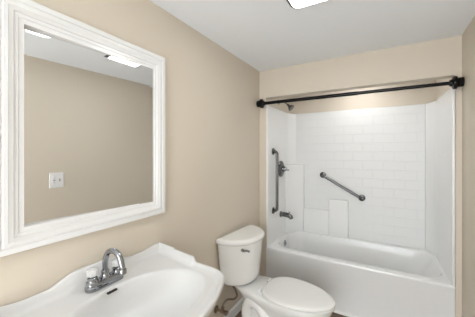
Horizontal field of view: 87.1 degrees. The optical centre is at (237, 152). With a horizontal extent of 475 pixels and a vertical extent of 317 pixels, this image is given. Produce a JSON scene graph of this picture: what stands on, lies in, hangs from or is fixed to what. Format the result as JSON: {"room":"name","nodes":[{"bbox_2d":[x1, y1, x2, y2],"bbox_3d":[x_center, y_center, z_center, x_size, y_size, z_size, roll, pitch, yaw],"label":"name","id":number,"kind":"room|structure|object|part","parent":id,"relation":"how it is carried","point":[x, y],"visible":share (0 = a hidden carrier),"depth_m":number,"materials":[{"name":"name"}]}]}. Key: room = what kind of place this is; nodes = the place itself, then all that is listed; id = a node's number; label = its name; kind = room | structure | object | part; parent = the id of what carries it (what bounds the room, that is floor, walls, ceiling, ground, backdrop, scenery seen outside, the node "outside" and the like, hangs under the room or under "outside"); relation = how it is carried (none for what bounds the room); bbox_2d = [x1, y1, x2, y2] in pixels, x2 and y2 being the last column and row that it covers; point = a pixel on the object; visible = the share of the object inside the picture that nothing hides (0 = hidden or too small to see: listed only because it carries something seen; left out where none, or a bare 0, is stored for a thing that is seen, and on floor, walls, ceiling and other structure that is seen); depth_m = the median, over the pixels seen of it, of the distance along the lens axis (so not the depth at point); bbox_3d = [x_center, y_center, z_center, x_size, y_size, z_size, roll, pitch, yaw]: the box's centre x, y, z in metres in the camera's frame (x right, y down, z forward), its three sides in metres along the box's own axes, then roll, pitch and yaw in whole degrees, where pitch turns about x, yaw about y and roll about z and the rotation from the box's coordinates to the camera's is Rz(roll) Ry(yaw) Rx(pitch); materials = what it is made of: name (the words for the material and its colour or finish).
{"room":"bathroom","nodes":[
{"label":"bathroom","id":0,"kind":"room"},
{"bbox_2d":[0,0,258,316],"bbox_3d":[-0.523,0.290,1.466,0.100,2.300,4.600,0,0,30],"label":"wall","id":1,"kind":"structure","parent":0,"point":[212,95],"depth_m":1.68,"materials":[{"name":"beige paint"}]},
{"bbox_2d":[0,0,164,256],"bbox_3d":[-0.629,-0.102,1.151,0.040,0.907,0.759,0,0,30],"label":"framed mirror","id":2,"kind":"object","parent":1,"relation":"attached to","point":[82,106],"visible":1,"depth_m":1.04,"materials":[{"name":"white paint"}]},
{"bbox_2d":[24,27,152,225],"bbox_3d":[-0.633,-0.097,1.152,0.004,0.738,0.579,0,0,33],"label":"mirror glass","id":3,"kind":"object","parent":2,"relation":"attached to","point":[88,107],"depth_m":1.08,"materials":[{"name":"clear"}]},
{"bbox_2d":[214,305,228,315],"bbox_3d":[-0.123,1.230,1.945,0.104,0.066,0.056,0,0,30],"label":"shutoff valve","id":4,"kind":"object","parent":1,"relation":"attached to","point":[222,311],"visible":1,"depth_m":1.93,"materials":[{"name":"gold metal"}]},
{"bbox_2d":[222,286,237,306],"bbox_3d":[-0.062,1.129,1.971,0.137,0.156,0.026,0,0,-26],"label":"supply hose","id":5,"kind":"object","parent":4,"relation":"attached to","point":[236,296],"visible":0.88,"depth_m":1.98,"materials":[{"name":"brown"}]},
{"bbox_2d":[223,297,243,316],"bbox_3d":[-0.699,1.396,1.054,0.014,0.088,3.710,0,0,30],"label":"baseboard","id":6,"kind":"structure","parent":1,"relation":"attached to","point":[237,307],"depth_m":2.22,"materials":[{"name":"white paint"}]},
{"bbox_2d":[259,70,289,276],"bbox_3d":[0.491,0.290,3.022,0.075,2.300,0.890,0,0,30],"label":"wall","id":7,"kind":"structure","parent":0,"point":[262,74],"depth_m":2.64,"materials":[{"name":"beige paint"}]},
{"bbox_2d":[278,103,293,110],"bbox_3d":[0.560,-0.548,2.883,0.186,0.144,0.080,0,0,30],"label":"shower","id":8,"kind":"object","parent":7,"relation":"attached to","point":[290,107],"visible":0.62,"depth_m":2.85,"materials":[{"name":"silver metal"}]},
{"bbox_2d":[235,311,346,316],"bbox_3d":[0.200,1.465,0.984,1.834,0.050,4.700,0,0,30],"label":"floor","id":9,"kind":"structure","parent":0,"point":[239,314],"depth_m":2.21,"materials":[{"name":"brown wood"}]},
{"bbox_2d":[0,242,223,316],"bbox_3d":[-0.402,0.971,0.987,0.587,0.939,0.784,0,0,30],"label":"pedestal sink","id":10,"kind":"object","parent":9,"relation":"on","point":[160,280],"visible":0.91,"depth_m":1.12,"materials":[{"name":"white ceramic"}]},
{"bbox_2d":[84,248,126,292],"bbox_3d":[-0.541,0.493,1.073,0.147,0.164,0.169,0,0,30],"label":"faucet","id":11,"kind":"object","parent":10,"relation":"on","point":[94,283],"visible":1,"depth_m":1.06,"materials":[{"name":"silver metal"}]},
{"bbox_3d":[-0.608,0.533,1.048,0.048,0.032,0.048,0,0,30],"label":"handle","id":12,"kind":"part","parent":11,"relation":"part of","materials":[{"name":"silver metal"}]},
{"bbox_3d":[-0.608,0.499,1.048,0.047,0.032,0.047,0,0,-37],"label":"knob","id":13,"kind":"part","parent":11,"relation":"part of","materials":[{"name":"white plastic"}]},
{"bbox_3d":[-0.580,0.559,1.096,0.057,0.033,0.169,0,0,30],"label":"plate","id":14,"kind":"part","parent":11,"relation":"part of","materials":[{"name":"silver metal"}]},
{"bbox_3d":[-0.536,0.480,1.076,0.141,0.138,0.044,0,0,25],"label":"spout","id":15,"kind":"part","parent":11,"relation":"part of","materials":[{"name":"silver metal"}]},
{"bbox_3d":[-0.552,0.499,1.145,0.047,0.032,0.047,0,0,-37],"label":"knob","id":16,"kind":"part","parent":11,"relation":"part of","materials":[{"name":"white plastic"}]},
{"bbox_3d":[-0.552,0.533,1.145,0.048,0.032,0.048,0,0,30],"label":"handle","id":17,"kind":"part","parent":11,"relation":"part of","materials":[{"name":"silver metal"}]},
{"bbox_2d":[216,224,334,316],"bbox_3d":[0.314,1.057,1.923,0.835,0.766,0.504,0,0,35],"label":"toilet","id":18,"kind":"object","parent":9,"relation":"on","point":[239,251],"visible":1,"depth_m":1.92,"materials":[{"name":"white ceramic"}]},
{"bbox_3d":[0.072,0.885,2.090,0.236,0.334,0.472,0,0,35],"label":"tank","id":19,"kind":"part","parent":18,"relation":"part of","materials":[{"name":"white ceramic"}]},
{"bbox_3d":[0.076,0.696,2.087,0.257,0.044,0.504,0,0,35],"label":"tank lid","id":20,"kind":"part","parent":18,"relation":"part of","materials":[{"name":"white ceramic"}]},
{"bbox_3d":[0.442,1.053,1.835,0.523,0.016,0.392,0,0,35],"label":"seat","id":21,"kind":"part","parent":18,"relation":"part of","materials":[{"name":"white plastic"}]},
{"bbox_3d":[0.444,1.033,1.834,0.518,0.022,0.392,0,0,35],"label":"seat lid","id":22,"kind":"part","parent":18,"relation":"part of","materials":[{"name":"white plastic"}]},
{"bbox_2d":[266,231,454,316],"bbox_3d":[1.149,1.212,2.563,1.517,0.455,0.796,0,0,30],"label":"bathtub","id":23,"kind":"object","parent":9,"relation":"on","point":[364,278],"visible":0.92,"depth_m":2.26,"materials":[{"name":"white plastic"}]},
{"bbox_2d":[333,310,357,316],"bbox_3d":[0.929,1.430,2.228,1.606,0.020,0.020,0,0,30],"label":"trim","id":24,"kind":"structure","parent":23,"relation":"attached to","point":[334,311],"depth_m":2.21,"materials":[{"name":"white paint"}]},
{"bbox_2d":[266,87,454,286],"bbox_3d":[1.149,0.254,2.564,1.517,1.498,0.795,0,0,30],"label":"shower surround","id":25,"kind":"object","parent":23,"relation":"on","point":[401,159],"visible":0.92,"depth_m":2.75,"materials":[{"name":"white plastic"}]},
{"bbox_2d":[272,148,278,213],"bbox_3d":[0.414,0.310,2.708,0.061,0.718,0.074,0,0,30],"label":"grab bar","id":26,"kind":"object","parent":25,"relation":"attached to","point":[274,151],"visible":1,"depth_m":2.69,"materials":[{"name":"grey metal"}]},
{"bbox_3d":[0.534,0.249,2.924,0.092,1.488,0.795,0,0,30],"label":"panel","id":27,"kind":"part","parent":25,"relation":"part of","materials":[{"name":"white plastic"}]},
{"bbox_2d":[279,161,288,176],"bbox_3d":[0.537,0.190,2.897,0.080,0.188,0.188,0,0,30],"label":"shower valve","id":28,"kind":"object","parent":25,"relation":"attached to","point":[282,168],"visible":0.95,"depth_m":2.87,"materials":[{"name":"grey metal"}]},
{"bbox_2d":[279,211,292,219],"bbox_3d":[0.568,0.722,2.878,0.152,0.088,0.068,0,0,30],"label":"tub spout","id":29,"kind":"object","parent":25,"relation":"attached to","point":[282,214],"visible":1,"depth_m":2.86,"materials":[{"name":"grey metal"}]},
{"bbox_2d":[286,165,304,232],"bbox_3d":[0.712,0.574,3.157,0.295,0.838,0.125,0,0,-17],"label":"corner shelf","id":30,"kind":"object","parent":25,"relation":"attached to","point":[295,177],"depth_m":3.11,"materials":[{"name":"white plastic"}]},
{"bbox_3d":[0.979,0.849,3.088,0.330,0.308,0.053,0,0,30],"label":"raised panel","id":31,"kind":"part","parent":25,"relation":"part of","materials":[{"name":"white plastic"}]},
{"bbox_2d":[320,172,364,200],"bbox_3d":[1.210,0.394,2.913,0.499,0.314,0.061,0,0,30],"label":"grab bar","id":32,"kind":"object","parent":25,"relation":"attached to","point":[322,174],"visible":1,"depth_m":2.88,"materials":[{"name":"grey metal"}]},
{"bbox_3d":[1.341,0.249,2.891,1.333,1.488,0.035,0,0,30],"label":"panel","id":33,"kind":"part","parent":25,"relation":"part of","materials":[{"name":"white plastic"}]},
{"bbox_3d":[1.764,0.249,2.203,0.092,1.488,0.795,0,0,30],"label":"panel","id":34,"kind":"part","parent":25,"relation":"part of","materials":[{"name":"white plastic"}]},
{"bbox_2d":[150,0,474,71],"bbox_3d":[0.200,-0.890,0.984,1.834,0.060,4.700,0,0,30],"label":"ceiling","id":35,"kind":"structure","parent":0,"point":[264,34],"depth_m":1.68,"materials":[{"name":"white paint"}]},
{"bbox_2d":[286,0,324,8],"bbox_3d":[0.401,-0.843,1.263,0.340,0.034,0.265,0,0,30],"label":"recessed light","id":36,"kind":"object","parent":35,"relation":"in","point":[296,4],"visible":1,"depth_m":1.38,"materials":[{"name":"white plastic"}]},
{"bbox_2d":[266,36,455,98],"bbox_3d":[0.978,-0.718,2.272,1.523,0.285,0.090,0,0,30],"label":"wall header","id":37,"kind":"structure","parent":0,"point":[434,59],"depth_m":2.14,"materials":[{"name":"beige paint"}]},
{"bbox_2d":[290,80,435,113],"bbox_3d":[1.380,0.290,2.958,1.523,2.300,0.100,0,0,30],"label":"wall","id":38,"kind":"structure","parent":0,"point":[420,95],"depth_m":2.83,"materials":[{"name":"beige paint"}]},
{"bbox_2d":[436,16,474,316],"bbox_3d":[0.957,0.290,0.598,0.136,2.300,4.600,0,0,30],"label":"wall","id":39,"kind":"structure","parent":0,"point":[468,37],"depth_m":1.75,"materials":[{"name":"beige paint"}]},
{"bbox_2d":[256,76,464,107],"bbox_3d":[0.915,-0.507,2.204,1.633,0.096,0.096,0,0,30],"label":"shower curtain rod","id":40,"kind":"object","parent":39,"relation":"attached to","point":[455,82],"visible":1,"depth_m":2.08,"materials":[{"name":"black metal"}]}
]}

